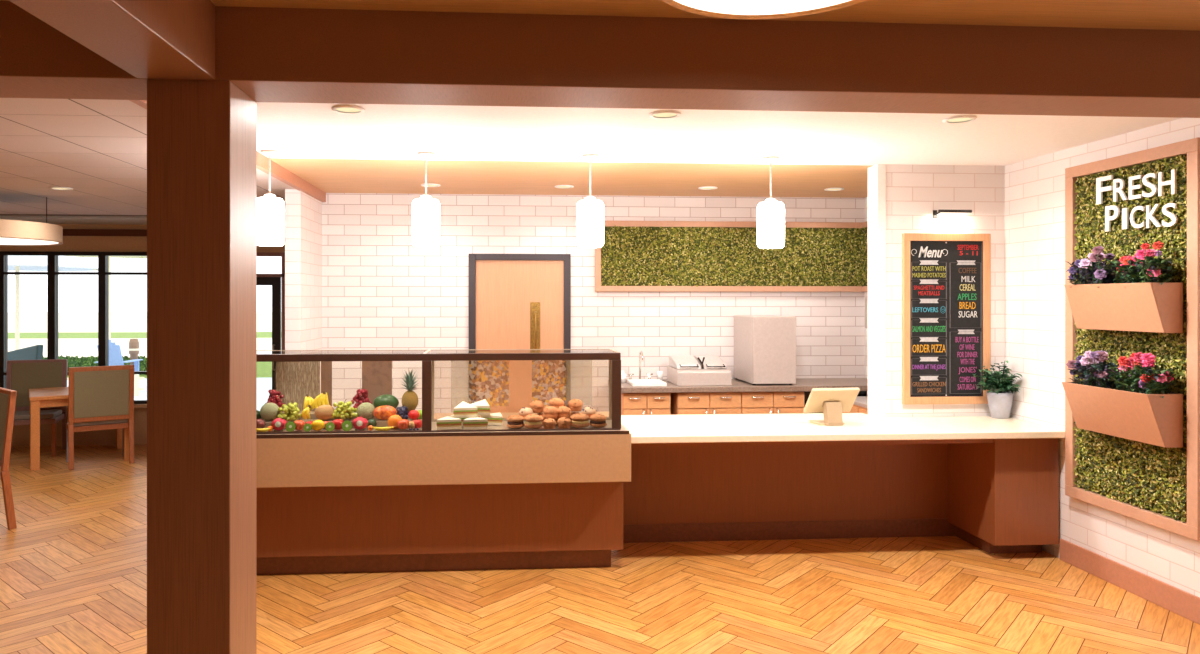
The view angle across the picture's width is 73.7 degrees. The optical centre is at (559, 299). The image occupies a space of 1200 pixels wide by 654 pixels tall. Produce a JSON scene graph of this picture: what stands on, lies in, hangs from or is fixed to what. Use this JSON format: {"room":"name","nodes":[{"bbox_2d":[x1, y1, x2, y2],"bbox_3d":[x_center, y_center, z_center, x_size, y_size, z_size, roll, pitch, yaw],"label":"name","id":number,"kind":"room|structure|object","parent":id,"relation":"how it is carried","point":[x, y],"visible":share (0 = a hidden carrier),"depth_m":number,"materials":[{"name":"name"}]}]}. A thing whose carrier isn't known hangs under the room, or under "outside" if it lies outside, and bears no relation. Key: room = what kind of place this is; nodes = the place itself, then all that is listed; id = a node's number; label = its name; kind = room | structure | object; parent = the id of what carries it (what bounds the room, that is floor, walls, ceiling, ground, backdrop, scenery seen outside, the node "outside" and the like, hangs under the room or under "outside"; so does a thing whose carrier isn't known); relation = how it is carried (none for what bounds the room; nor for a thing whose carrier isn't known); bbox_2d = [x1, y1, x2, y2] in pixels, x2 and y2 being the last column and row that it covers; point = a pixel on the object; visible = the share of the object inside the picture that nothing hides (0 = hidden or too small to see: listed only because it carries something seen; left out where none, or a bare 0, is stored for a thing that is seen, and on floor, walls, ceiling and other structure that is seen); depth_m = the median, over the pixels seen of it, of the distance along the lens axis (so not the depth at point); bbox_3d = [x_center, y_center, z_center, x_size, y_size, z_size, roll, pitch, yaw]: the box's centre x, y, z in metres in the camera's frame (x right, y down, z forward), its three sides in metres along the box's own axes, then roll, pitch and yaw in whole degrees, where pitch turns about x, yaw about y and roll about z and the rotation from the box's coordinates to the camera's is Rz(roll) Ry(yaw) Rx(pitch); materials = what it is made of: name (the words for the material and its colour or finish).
{"room":"eatery","nodes":[
{"label":"eatery","id":0,"kind":"room"},
{"bbox_2d":[0,224,284,445],"bbox_3d":[-5.606,0.300,9.642,6.160,2.900,0.220,0,0,-4],"label":"wall","id":1,"kind":"structure","parent":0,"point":[21,433],"depth_m":9.63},
{"bbox_2d":[0,251,50,387],"bbox_3d":[-6.388,0.335,9.598,0.585,1.830,0.080,0,0,-4],"label":"window","id":2,"kind":"structure","parent":1,"relation":"attached to","point":[4,273],"depth_m":9.57,"materials":[{"name":"black metal"}]},
{"bbox_2d":[51,252,101,374],"bbox_3d":[-5.804,0.335,9.639,0.585,1.830,0.080,0,0,-4],"label":"window","id":3,"kind":"structure","parent":1,"relation":"attached to","point":[54,255],"depth_m":9.61,"materials":[{"name":"black metal"}]},
{"bbox_2d":[102,252,146,403],"bbox_3d":[-5.220,0.335,9.679,0.585,1.830,0.080,0,0,-4],"label":"window","id":4,"kind":"structure","parent":1,"relation":"attached to","point":[105,255],"depth_m":9.64,"materials":[{"name":"black metal"}]},
{"bbox_2d":[256,252,284,389],"bbox_3d":[-3.720,0.585,9.758,0.740,2.330,0.132,0,0,-4],"label":"door","id":5,"kind":"structure","parent":1,"relation":"attached to","point":[274,280],"depth_m":9.78,"materials":[{"name":"black metal"}]},
{"bbox_2d":[0,98,294,217],"bbox_3d":[-5.306,-0.955,6.202,6.280,0.050,6.886,0,0,-4],"label":"ceiling","id":6,"kind":"structure","parent":0,"point":[96,148],"depth_m":5.26,"materials":[{"name":"tile"}]},
{"bbox_2d":[0,197,62,245],"bbox_3d":[-5.058,-0.721,6.964,1.246,0.418,1.246,0,0,-4],"label":"drum pendant light","id":7,"kind":"object","parent":6,"relation":"hanging from","point":[12,232],"visible":1,"depth_m":6.86,"materials":[{"name":"fabric"}]},
{"bbox_2d":[0,238,57,244],"bbox_3d":[-5.058,-0.523,6.964,1.221,0.008,1.221,0,0,-4],"label":"diffuser","id":8,"kind":"object","parent":7,"relation":"attached to","point":[3,241],"depth_m":7.11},
{"bbox_2d":[285,189,321,393],"bbox_3d":[-2.353,0.410,8.286,0.129,2.680,3.140,0,0,-4],"label":"wall","id":9,"kind":"structure","parent":0,"point":[303,212],"depth_m":6.82,"materials":[{"name":"tile"}]},
{"bbox_2d":[0,216,284,225],"bbox_3d":[-5.578,-0.930,9.243,6.160,0.040,0.780,0,0,-4],"label":"trim","id":10,"kind":"structure","parent":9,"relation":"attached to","point":[109,220],"depth_m":9.04,"materials":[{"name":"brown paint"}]},
{"bbox_2d":[129,100,325,201],"bbox_3d":[-2.066,-0.984,5.244,0.050,0.132,4.550,0,0,-4],"label":"trim","id":11,"kind":"structure","parent":9,"relation":"attached to","point":[278,172],"depth_m":6.13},
{"bbox_2d":[271,158,871,197],"bbox_3d":[0.519,-1.033,6.843,5.330,0.054,1.920,0,0,-4],"label":"ceiling","id":12,"kind":"structure","parent":0,"point":[328,175],"depth_m":6.52,"materials":[{"name":"paint"}]},
{"bbox_2d":[322,193,863,412],"bbox_3d":[0.437,0.370,7.759,5.365,2.760,0.120,0,0,-4],"label":"wall","id":13,"kind":"structure","parent":0,"point":[381,290],"depth_m":7.65,"materials":[{"name":"tile"}]},
{"bbox_2d":[469,254,570,412],"bbox_3d":[-0.385,0.655,7.656,0.970,2.190,0.172,0,0,-4],"label":"door","id":14,"kind":"structure","parent":13,"relation":"in","point":[517,301],"depth_m":7.64,"materials":[{"name":"brown wood"}]},
{"bbox_2d":[595,221,867,291],"bbox_3d":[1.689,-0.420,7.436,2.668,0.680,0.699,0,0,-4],"label":"panel","id":15,"kind":"object","parent":13,"relation":"attached to","point":[634,256],"visible":0.85,"depth_m":7.74,"materials":[{"name":"plant"}]},
{"bbox_2d":[0,445,1199,653],"bbox_3d":[-2.423,1.780,3.545,11.860,0.060,12.610,0,0,-4],"label":"floor","id":16,"kind":"structure","parent":0,"point":[73,567],"depth_m":4.65,"materials":[{"name":"brown wood"}]},
{"bbox_2d":[0,387,16,529],"bbox_3d":[-4.572,1.224,6.128,0.620,1.057,0.535,0,0,40],"label":"dining chair","id":17,"kind":"object","parent":16,"relation":"on","point":[7,396],"visible":1,"depth_m":6.10,"materials":[{"name":"brown wood"}]},
{"bbox_2d":[6,359,67,456],"bbox_3d":[-5.995,1.224,9.079,0.600,1.057,0.535,0,0,-20],"label":"dining chair","id":18,"kind":"object","parent":16,"relation":"on","point":[22,376],"visible":0.69,"depth_m":9.23,"materials":[{"name":"brown wood"}]},
{"bbox_2d":[29,387,128,469],"bbox_3d":[-5.304,1.373,8.851,0.950,0.755,0.950,0,0,-34],"label":"dining table","id":19,"kind":"object","parent":16,"relation":"on","point":[39,398],"visible":0.57,"depth_m":8.33,"materials":[{"name":"brown wood"}]},
{"bbox_2d":[66,365,133,469],"bbox_3d":[-4.958,1.224,8.615,0.600,1.057,0.535,0,0,-35],"label":"dining chair","id":20,"kind":"object","parent":16,"relation":"on","point":[99,397],"visible":0.98,"depth_m":8.42,"materials":[{"name":"brown wood"}]},
{"bbox_2d":[147,79,255,653],"bbox_3d":[-1.302,0.492,2.930,0.282,2.515,0.303,0,0,-4],"label":"column","id":21,"kind":"structure","parent":16,"relation":"on","point":[201,134],"depth_m":2.78,"materials":[{"name":"brown wood"}]},
{"bbox_2d":[256,349,630,574],"bbox_3d":[-0.882,1.044,5.452,2.600,1.412,1.000,0,0,-4],"label":"display case","id":22,"kind":"object","parent":16,"relation":"on","point":[427,498],"visible":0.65,"depth_m":5.08,"materials":[{"name":"brown laminate"}]},
{"bbox_2d":[270,418,286,430],"bbox_3d":[-1.785,0.791,5.075,0.097,0.096,0.086,0,0,-43],"label":"fruit","id":23,"kind":"object","parent":22,"relation":"on","point":[278,424],"visible":0.98,"depth_m":5.05,"materials":[{"name":"pink plant"}]},
{"bbox_2d":[261,410,421,428],"bbox_3d":[-1.487,0.789,5.285,1.170,0.084,0.248,0,0,-4],"label":"fruit riser","id":24,"kind":"object","parent":22,"relation":"on","point":[380,423],"visible":0.06,"depth_m":5.21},
{"bbox_2d":[260,402,279,420],"bbox_3d":[-1.881,0.726,5.191,0.126,0.119,0.104,0,0,-4],"label":"cantaloupe","id":25,"kind":"object","parent":24,"relation":"on","point":[268,411],"visible":0.94,"depth_m":5.16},
{"bbox_2d":[265,387,284,408],"bbox_3d":[-1.898,0.662,5.316,0.146,0.164,0.114,0,0,-7],"label":"grape bunch","id":26,"kind":"object","parent":24,"relation":"on","point":[273,397],"visible":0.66,"depth_m":5.29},
{"bbox_2d":[278,400,301,420],"bbox_3d":[-1.746,0.718,5.201,0.175,0.132,0.112,0,0,0],"label":"grape bunch","id":27,"kind":"object","parent":24,"relation":"on","point":[291,411],"visible":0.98,"depth_m":5.16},
{"bbox_2d":[313,391,328,408],"bbox_3d":[-1.595,0.674,5.350,0.112,0.128,0.036,0,0,-32],"label":"banana bunch","id":28,"kind":"object","parent":24,"relation":"on","point":[321,399],"visible":0.73,"depth_m":5.34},
{"bbox_2d":[315,404,334,420],"bbox_3d":[-1.531,0.734,5.216,0.132,0.103,0.099,0,0,-4],"label":"melon","id":29,"kind":"object","parent":24,"relation":"on","point":[323,412],"visible":0.98,"depth_m":5.18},
{"bbox_2d":[331,399,357,419],"bbox_3d":[-1.405,0.716,5.225,0.184,0.138,0.114,0,0,-4],"label":"grape bunch","id":30,"kind":"object","parent":24,"relation":"on","point":[343,410],"visible":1,"depth_m":5.19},
{"bbox_2d":[351,386,371,407],"bbox_3d":[-1.328,0.661,5.356,0.137,0.167,0.115,0,0,-4],"label":"grape bunch","id":31,"kind":"object","parent":24,"relation":"on","point":[361,396],"visible":0.8,"depth_m":5.33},
{"bbox_2d":[357,402,374,419],"bbox_3d":[-1.268,0.728,5.234,0.121,0.114,0.104,0,0,-4],"label":"cantaloupe","id":32,"kind":"object","parent":24,"relation":"on","point":[366,409],"visible":0.79,"depth_m":5.20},
{"bbox_2d":[373,405,396,419],"bbox_3d":[-1.143,0.737,5.231,0.158,0.096,0.101,0,0,-4],"label":"papaya","id":33,"kind":"object","parent":24,"relation":"on","point":[384,412],"visible":0.92,"depth_m":5.20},
{"bbox_2d":[373,394,398,408],"bbox_3d":[-1.165,0.690,5.360,0.171,0.114,0.104,0,0,-4],"label":"watermelon","id":34,"kind":"object","parent":24,"relation":"on","point":[386,399],"visible":0.62,"depth_m":5.33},
{"bbox_2d":[396,404,408,418],"bbox_3d":[-1.040,0.735,5.281,0.098,0.098,0.117,0,0,-4],"label":"grape bunch","id":35,"kind":"object","parent":24,"relation":"on","point":[402,411],"visible":0.96,"depth_m":5.24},
{"bbox_2d":[401,370,418,410],"bbox_3d":[-1.007,0.604,5.371,0.132,0.287,0.131,0,0,-4],"label":"pineapple","id":36,"kind":"object","parent":24,"relation":"on","point":[409,398],"visible":0.93,"depth_m":5.34,"materials":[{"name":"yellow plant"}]},
{"bbox_2d":[352,416,368,429],"bbox_3d":[-1.280,0.790,5.111,0.098,0.098,0.088,0,0,-43],"label":"fruit","id":37,"kind":"object","parent":22,"relation":"on","point":[359,423],"visible":1,"depth_m":5.09,"materials":[{"name":"pink plant"}]},
{"bbox_2d":[388,415,401,428],"bbox_3d":[-1.061,0.785,5.153,0.098,0.092,0.088,0,0,-4],"label":"orange","id":38,"kind":"object","parent":22,"relation":"on","point":[393,420],"visible":0.83,"depth_m":5.12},
{"bbox_2d":[436,416,461,429],"bbox_3d":[-0.727,0.797,5.197,0.160,0.066,0.153,0,0,-12],"label":"sandwich","id":39,"kind":"object","parent":22,"relation":"on","point":[446,423],"visible":0.99,"depth_m":5.12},
{"bbox_2d":[450,414,469,424],"bbox_3d":[-0.673,0.797,5.375,0.160,0.066,0.153,0,0,-18],"label":"sandwich","id":40,"kind":"object","parent":22,"relation":"on","point":[462,419],"visible":0.1,"depth_m":5.30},
{"bbox_2d":[471,399,489,414],"bbox_3d":[-0.552,0.718,5.345,0.144,0.090,0.175,0,0,-16],"label":"sandwich","id":41,"kind":"object","parent":40,"relation":"on","point":[483,407],"visible":0.72,"depth_m":5.30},
{"bbox_2d":[463,417,487,429],"bbox_3d":[-0.554,0.797,5.199,0.160,0.066,0.153,0,0,-10],"label":"sandwich","id":42,"kind":"object","parent":22,"relation":"on","point":[472,423],"visible":0.92,"depth_m":5.13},
{"bbox_2d":[453,401,477,417],"bbox_3d":[-0.601,0.718,5.235,0.144,0.090,0.175,0,0,14],"label":"sandwich","id":43,"kind":"object","parent":42,"relation":"on","point":[463,410],"visible":1,"depth_m":5.19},
{"bbox_2d":[481,412,502,425],"bbox_3d":[-0.431,0.797,5.373,0.160,0.066,0.153,0,0,18],"label":"sandwich","id":44,"kind":"object","parent":22,"relation":"on","point":[496,419],"visible":0.82,"depth_m":5.30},
{"bbox_2d":[507,414,523,427],"bbox_3d":[-0.289,0.788,5.193,0.119,0.086,0.116,0,0,-4],"label":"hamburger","id":45,"kind":"object","parent":22,"relation":"on","point":[514,421],"visible":1,"depth_m":5.15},
{"bbox_2d":[524,414,542,428],"bbox_3d":[-0.172,0.784,5.181,0.127,0.093,0.127,0,0,-4],"label":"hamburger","id":46,"kind":"object","parent":22,"relation":"on","point":[532,421],"visible":1,"depth_m":5.13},
{"bbox_2d":[537,413,544,423],"bbox_3d":[-0.126,0.790,5.334,0.099,0.080,0.099,0,0,-4],"label":"muffin","id":47,"kind":"object","parent":22,"relation":"on","point":[540,414],"visible":0.3,"depth_m":5.30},
{"bbox_2d":[529,400,544,412],"bbox_3d":[-0.153,0.706,5.323,0.102,0.080,0.101,0,0,-4],"label":"muffin","id":48,"kind":"object","parent":47,"relation":"on","point":[538,406],"visible":0.98,"depth_m":5.29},
{"bbox_2d":[543,406,557,418],"bbox_3d":[-0.059,0.737,5.260,0.107,0.083,0.104,0,0,-4],"label":"muffin","id":49,"kind":"object","parent":22,"relation":"in","point":[550,411],"visible":0.99,"depth_m":5.22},
{"bbox_2d":[557,416,570,428],"bbox_3d":[0.026,0.794,5.185,0.095,0.074,0.094,0,0,-4],"label":"muffin","id":50,"kind":"object","parent":22,"relation":"on","point":[564,422],"visible":1,"depth_m":5.15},
{"bbox_2d":[570,413,588,427],"bbox_3d":[0.130,0.784,5.213,0.128,0.093,0.126,0,0,-4],"label":"sandwich","id":51,"kind":"object","parent":22,"relation":"on","point":[578,420],"visible":1,"depth_m":5.17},
{"bbox_2d":[589,414,606,426],"bbox_3d":[0.249,0.788,5.231,0.117,0.087,0.118,0,0,-4],"label":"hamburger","id":52,"kind":"object","parent":22,"relation":"on","point":[596,420],"visible":1,"depth_m":5.19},
{"bbox_3d":[-0.019,0.790,5.357,0.102,0.080,0.103,0,0,-4],"label":"muffin","id":53,"kind":"object","parent":22,"relation":"on","visible":0},
{"bbox_2d":[557,406,570,418],"bbox_3d":[0.022,0.740,5.280,0.105,0.082,0.106,0,0,-4],"label":"muffin","id":54,"kind":"object","parent":53,"relation":"on","point":[563,411],"visible":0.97,"depth_m":5.24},
{"bbox_2d":[621,393,670,414],"bbox_3d":[0.747,1.284,7.374,0.430,0.933,0.682,0,0,-4],"label":"base cabinet","id":55,"kind":"object","parent":16,"relation":"on","point":[631,403],"visible":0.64,"depth_m":7.07,"materials":[{"name":"brown wood"}]},
{"bbox_2d":[671,392,803,414],"bbox_3d":[1.598,1.284,7.434,1.155,0.933,0.682,0,0,-4],"label":"base cabinet","id":56,"kind":"object","parent":16,"relation":"on","point":[687,403],"visible":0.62,"depth_m":7.13,"materials":[{"name":"brown wood"}]},
{"bbox_2d":[608,378,867,392],"bbox_3d":[1.754,0.791,7.440,2.538,0.048,0.699,0,0,-4],"label":"countertop","id":57,"kind":"structure","parent":56,"relation":"on","point":[802,384],"depth_m":7.11,"materials":[{"name":"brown stone"}]},
{"bbox_2d":[627,351,666,385],"bbox_3d":[0.783,0.619,7.299,0.300,0.294,0.413,0,0,-4],"label":"sink","id":58,"kind":"object","parent":57,"relation":"in","point":[634,382],"visible":1,"depth_m":7.39,"materials":[{"name":"white ceramic"}]},
{"bbox_2d":[627,379,666,385],"bbox_3d":[0.785,0.751,7.263,0.300,0.030,0.340,0,0,-4],"label":"basin","id":59,"kind":"object","parent":58,"relation":"in","point":[634,382],"depth_m":7.23,"materials":[{"name":"white ceramic"}]},
{"bbox_2d":[667,355,730,385],"bbox_3d":[1.274,0.642,7.372,0.490,0.247,0.470,0,0,-4],"label":"countertop grill","id":60,"kind":"object","parent":57,"relation":"on","point":[682,370],"visible":1,"depth_m":7.19,"materials":[{"name":"metal"}]},
{"bbox_2d":[734,315,795,384],"bbox_3d":[1.921,0.459,7.480,0.426,0.617,0.615,0,0,-4],"label":"cooler","id":61,"kind":"object","parent":57,"relation":"on","point":[764,345],"visible":1,"depth_m":7.18,"materials":[{"name":"metal"}]},
{"bbox_2d":[621,413,1064,553],"bbox_3d":[1.887,1.310,5.670,2.947,0.880,0.950,0,0,-4],"label":"counter","id":62,"kind":"object","parent":16,"relation":"on","point":[989,483],"depth_m":5.80,"materials":[{"name":"brown laminate"}]},
{"bbox_2d":[803,388,859,425],"bbox_3d":[1.889,0.739,5.618,0.350,0.262,0.216,0,0,-10],"label":"terminal","id":63,"kind":"object","parent":62,"relation":"on","point":[832,402],"visible":1,"depth_m":5.55,"materials":[{"name":"beige plastic"}]},
{"bbox_2d":[621,413,1064,443],"bbox_3d":[1.887,0.892,5.670,2.947,0.045,0.950,0,0,-4],"label":"countertop","id":64,"kind":"structure","parent":62,"relation":"on","point":[791,427],"depth_m":5.42,"materials":[{"name":"stone"}]},
{"bbox_2d":[973,361,1021,418],"bbox_3d":[3.192,0.658,5.845,0.306,0.423,0.296,0,0,-4],"label":"potted plant","id":65,"kind":"object","parent":62,"relation":"on","point":[999,398],"visible":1,"depth_m":5.85,"materials":[{"name":"green plant"}]},
{"bbox_2d":[842,396,867,413],"bbox_3d":[2.791,1.305,6.746,0.566,0.890,0.810,0,0,-4],"label":"base cabinet","id":66,"kind":"object","parent":16,"relation":"on","point":[860,405],"visible":0.04,"depth_m":6.77,"materials":[{"name":"brown wood"}]},
{"bbox_2d":[0,0,1199,30],"bbox_3d":[-2.130,-1.066,0.031,11.755,0.088,5.359,0,0,-4],"label":"ceiling","id":67,"kind":"structure","parent":0,"point":[1114,14],"depth_m":2.82,"materials":[{"name":"brown wood"}]},
{"bbox_2d":[9,0,214,79],"bbox_3d":[-1.142,-0.897,0.100,0.265,0.265,5.358,0,0,-4],"label":"beam","id":68,"kind":"structure","parent":67,"relation":"attached to","point":[156,39],"depth_m":2.40,"materials":[{"name":"brown wood"}]},
{"bbox_2d":[662,0,865,18],"bbox_3d":[0.577,-0.934,2.065,0.704,0.175,0.704,0,0,-4],"label":"ceiling light","id":69,"kind":"object","parent":67,"relation":"hanging from","point":[730,9],"visible":1,"depth_m":2.33,"materials":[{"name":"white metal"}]},
{"bbox_2d":[674,0,850,14],"bbox_3d":[0.577,-0.858,2.065,0.690,0.008,0.690,0,0,-4],"label":"diffuser","id":70,"kind":"object","parent":69,"relation":"attached to","point":[701,7],"depth_m":2.33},
{"bbox_2d":[0,1,1199,117],"bbox_3d":[-2.328,-0.907,2.860,11.755,0.285,0.310,0,0,-4],"label":"beam","id":71,"kind":"structure","parent":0,"point":[285,55],"depth_m":2.92,"materials":[{"name":"brown wood"}]},
{"bbox_2d":[256,102,1179,165],"bbox_3d":[0.732,-1.035,4.477,5.425,0.050,2.830,0,0,-4],"label":"ceiling","id":72,"kind":"structure","parent":0,"point":[295,130],"depth_m":4.88,"materials":[{"name":"paint"}]},
{"bbox_2d":[256,149,283,245],"bbox_3d":[-1.968,-0.690,5.426,0.188,0.640,0.188,0,0,-4],"label":"pendant light","id":73,"kind":"object","parent":72,"relation":"hanging from","point":[269,208],"visible":0.99,"depth_m":5.35,"materials":[{"name":"glass"}]},
{"bbox_2d":[332,105,364,113],"bbox_3d":[-1.117,-1.004,4.222,0.170,0.009,0.170,0,0,-4],"label":"recessed light","id":74,"kind":"object","parent":72,"relation":"in","point":[347,109],"visible":1,"depth_m":4.22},
{"bbox_2d":[412,151,439,246],"bbox_3d":[-0.921,-0.690,5.499,0.188,0.640,0.188,0,0,-4],"label":"pendant light","id":75,"kind":"object","parent":72,"relation":"hanging from","point":[425,210],"visible":1,"depth_m":5.43,"materials":[{"name":"glass"}]},
{"bbox_2d":[577,154,603,247],"bbox_3d":[0.211,-0.690,5.578,0.188,0.640,0.188,0,0,-4],"label":"pendant light","id":76,"kind":"object","parent":72,"relation":"hanging from","point":[590,211],"visible":1,"depth_m":5.50,"materials":[{"name":"glass"}]},
{"bbox_2d":[649,110,680,118],"bbox_3d":[0.569,-1.004,4.340,0.170,0.009,0.170,0,0,-4],"label":"recessed light","id":77,"kind":"object","parent":72,"relation":"in","point":[664,114],"visible":1,"depth_m":4.33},
{"bbox_2d":[757,156,784,247],"bbox_3d":[1.493,-0.690,5.668,0.188,0.640,0.188,0,0,-4],"label":"pendant light","id":78,"kind":"object","parent":72,"relation":"hanging from","point":[770,213],"visible":1,"depth_m":5.59,"materials":[{"name":"glass"}]},
{"bbox_2d":[943,115,975,122],"bbox_3d":[2.225,-1.004,4.456,0.170,0.009,0.170,0,0,-4],"label":"recessed light","id":79,"kind":"object","parent":72,"relation":"in","point":[964,118],"visible":1,"depth_m":4.45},
{"bbox_2d":[864,197,867,395],"bbox_3d":[3.118,0.370,7.020,0.120,2.760,1.730,0,0,-4],"label":"wall","id":80,"kind":"structure","parent":0,"point":[866,198],"depth_m":7.85,"materials":[{"name":"tile"}]},
{"bbox_2d":[886,164,1004,416],"bbox_3d":[2.878,0.370,6.059,0.923,2.760,0.152,0,0,-4],"label":"wall","id":81,"kind":"structure","parent":0,"point":[913,192],"depth_m":5.98,"materials":[{"name":"tile"}]},
{"bbox_2d":[868,164,885,416],"bbox_3d":[2.384,0.370,6.024,0.067,2.760,0.163,0,0,-4],"label":"column","id":82,"kind":"structure","parent":81,"relation":"attached to","point":[876,173],"depth_m":5.95,"materials":[{"name":"white paint"}]},
{"bbox_2d":[902,233,990,404],"bbox_3d":[2.881,0.140,5.965,0.670,1.270,0.034,0,0,-4],"label":"chalkboard","id":83,"kind":"object","parent":81,"relation":"attached to","point":[946,277],"visible":1,"depth_m":5.96,"materials":[{"name":"brown wood"}]},
{"bbox_2d":[933,209,971,217],"bbox_3d":[2.908,-0.640,5.934,0.250,0.060,0.100,0,0,-4],"label":"picture light","id":84,"kind":"object","parent":81,"relation":"attached to","point":[935,212],"visible":1,"depth_m":5.89,"materials":[{"name":"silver metal"}]},
{"bbox_2d":[1005,118,1199,596],"bbox_3d":[3.686,0.325,1.977,0.120,2.850,8.430,0,0,-4],"label":"wall","id":85,"kind":"structure","parent":0,"point":[1034,187],"depth_m":5.48,"materials":[{"name":"brick"}]},
{"bbox_2d":[1059,538,1199,624],"bbox_3d":[3.644,1.679,1.583,0.018,0.142,7.650,0,0,-4],"label":"baseboard","id":86,"kind":"structure","parent":85,"relation":"attached to","point":[1185,604],"depth_m":4.76,"materials":[{"name":"wood"}]},
{"bbox_2d":[1065,137,1199,540],"bbox_3d":[3.400,0.210,4.786,0.057,2.160,1.015,0,0,-4],"label":"wall panel","id":87,"kind":"object","parent":85,"relation":"attached to","point":[1154,485],"visible":0.59,"depth_m":4.67,"materials":[{"name":"plant"}]},
{"bbox_2d":[1062,382,1182,447],"bbox_3d":[3.275,0.659,4.695,0.207,0.291,0.670,0,0,-4],"label":"wall planter","id":88,"kind":"object","parent":87,"relation":"attached to","point":[1153,419],"visible":0.98,"depth_m":4.54,"materials":[{"name":"brown wood"}]},
{"bbox_2d":[1066,350,1118,388],"bbox_3d":[3.267,0.426,4.877,0.237,0.245,0.349,0,0,-4],"label":"flowering plant","id":89,"kind":"object","parent":88,"relation":"in","point":[1094,365],"visible":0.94,"depth_m":4.83,"materials":[{"name":"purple plant"}]},
{"bbox_2d":[1108,352,1176,397],"bbox_3d":[3.288,0.420,4.526,0.228,0.261,0.373,0,0,-4],"label":"flowering plant","id":90,"kind":"object","parent":88,"relation":"in","point":[1147,381],"visible":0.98,"depth_m":4.48,"materials":[{"name":"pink plant"}]},
{"bbox_2d":[1064,283,1182,332],"bbox_3d":[3.283,0.043,4.696,0.190,0.275,0.670,0,0,-4],"label":"wall planter","id":91,"kind":"object","parent":87,"relation":"attached to","point":[1137,307],"visible":1,"depth_m":4.55,"materials":[{"name":"wood"}]},
{"bbox_2d":[1065,246,1119,287],"bbox_3d":[3.265,-0.192,4.872,0.235,0.264,0.356,0,0,-1],"label":"flowering plant","id":92,"kind":"object","parent":91,"relation":"in","point":[1091,270],"visible":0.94,"depth_m":4.82,"materials":[{"name":"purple plant"}]},
{"bbox_2d":[1102,241,1175,284],"bbox_3d":[3.286,-0.192,4.522,0.236,0.272,0.361,0,0,3],"label":"flowering plant","id":93,"kind":"object","parent":91,"relation":"in","point":[1137,266],"visible":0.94,"depth_m":4.45,"materials":[{"name":"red plant"}]},
{"bbox_2d":[1096,169,1177,231],"bbox_3d":[3.371,-0.584,4.694,0.012,0.352,0.595,0,0,-4],"label":"sign","id":94,"kind":"object","parent":87,"relation":"attached to","point":[1100,189],"depth_m":4.67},
{"label":"outside","id":95,"kind":"structure","parent":0,"visible":0},
{"bbox_2d":[8,338,281,357],"bbox_3d":[-17.196,1.845,30.876,90.000,0.090,14.000,0,0,-4],"label":"road","id":96,"kind":"structure","parent":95,"point":[85,347],"depth_m":31.65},
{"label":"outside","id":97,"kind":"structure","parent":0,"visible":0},
{"bbox_2d":[8,332,281,338],"bbox_3d":[-22.916,1.840,41.001,120.000,0.100,7.000,0,0,-4],"label":"lawn","id":98,"kind":"structure","parent":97,"point":[30,335],"depth_m":40.34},
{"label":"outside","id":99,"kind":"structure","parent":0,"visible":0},
{"bbox_2d":[8,312,281,332],"bbox_3d":[-35.717,1.840,80.705,180.000,0.100,74.000,0,0,-4],"label":"road","id":100,"kind":"structure","parent":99,"point":[29,321],"depth_m":63.64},
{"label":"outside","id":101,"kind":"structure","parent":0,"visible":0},
{"bbox_2d":[67,362,271,377],"bbox_3d":[-16.498,1.850,20.900,90.000,0.080,6.000,0,0,-4],"label":"lawn","id":102,"kind":"structure","parent":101,"point":[263,369],"depth_m":20.54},
{"bbox_2d":[42,355,146,375],"bbox_3d":[-11.627,1.584,19.387,7.679,0.622,0.498,0,0,-4],"label":"hedge","id":103,"kind":"object","parent":102,"relation":"on","point":[88,361],"visible":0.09,"depth_m":19.20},
{"bbox_3d":[0.099,0.791,5.364,0.100,0.079,0.101,0,0,-4],"label":"muffin","id":104,"kind":"object","parent":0,"visible":0},
{"bbox_2d":[568,399,582,411],"bbox_3d":[0.103,0.701,5.349,0.102,0.080,0.104,0,0,-4],"label":"muffin","id":105,"kind":"object","parent":104,"relation":"on","point":[575,405],"visible":0.98,"depth_m":5.31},
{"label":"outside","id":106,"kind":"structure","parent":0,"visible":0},
{"bbox_2d":[67,378,271,410],"bbox_3d":[-10.992,1.835,13.832,60.000,0.070,8.870,0,0,-4],"label":"patio","id":107,"kind":"structure","parent":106,"point":[263,385],"depth_m":15.91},
{"bbox_2d":[8,345,42,359],"bbox_3d":[-7.640,1.217,11.730,0.828,1.166,0.650,0,0,21],"label":"lounge chair","id":108,"kind":"object","parent":107,"relation":"on","point":[35,352],"visible":0.16,"depth_m":11.35,"materials":[{"name":"fabric"}]},
{"bbox_2d":[8,256,97,349],"bbox_3d":[-8.829,0.372,13.016,2.310,2.855,2.310,0,0,18],"label":"patio umbrella","id":109,"kind":"object","parent":107,"relation":"on","point":[15,263],"visible":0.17,"depth_m":12.99,"materials":[{"name":"fabric"}]},
{"bbox_2d":[67,374,143,395],"bbox_3d":[-9.737,1.575,14.887,3.850,0.450,0.060,0,0,-4],"label":"fence","id":110,"kind":"object","parent":107,"relation":"on","point":[137,378],"visible":0.14,"depth_m":14.98,"materials":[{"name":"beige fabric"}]},
{"bbox_2d":[70,256,146,339],"bbox_3d":[-9.728,0.071,17.264,2.956,3.458,2.956,0,0,18],"label":"patio umbrella","id":111,"kind":"object","parent":107,"relation":"on","point":[110,257],"visible":0.09,"depth_m":17.26,"materials":[{"name":"beige fabric"}]},
{"bbox_2d":[94,340,142,374],"bbox_3d":[-8.530,1.280,15.414,0.580,1.067,0.857,0,0,-4],"label":"chair","id":112,"kind":"object","parent":107,"relation":"on","point":[115,355],"visible":0.38,"depth_m":15.18,"materials":[{"name":"blue paint"}]},
{"bbox_2d":[129,339,138,364],"bbox_3d":[-8.440,1.285,15.850,0.184,1.030,0.181,0,0,-4],"label":"bollard","id":113,"kind":"object","parent":107,"relation":"on","point":[133,343],"visible":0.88,"depth_m":15.78,"materials":[{"name":"beige concrete"}]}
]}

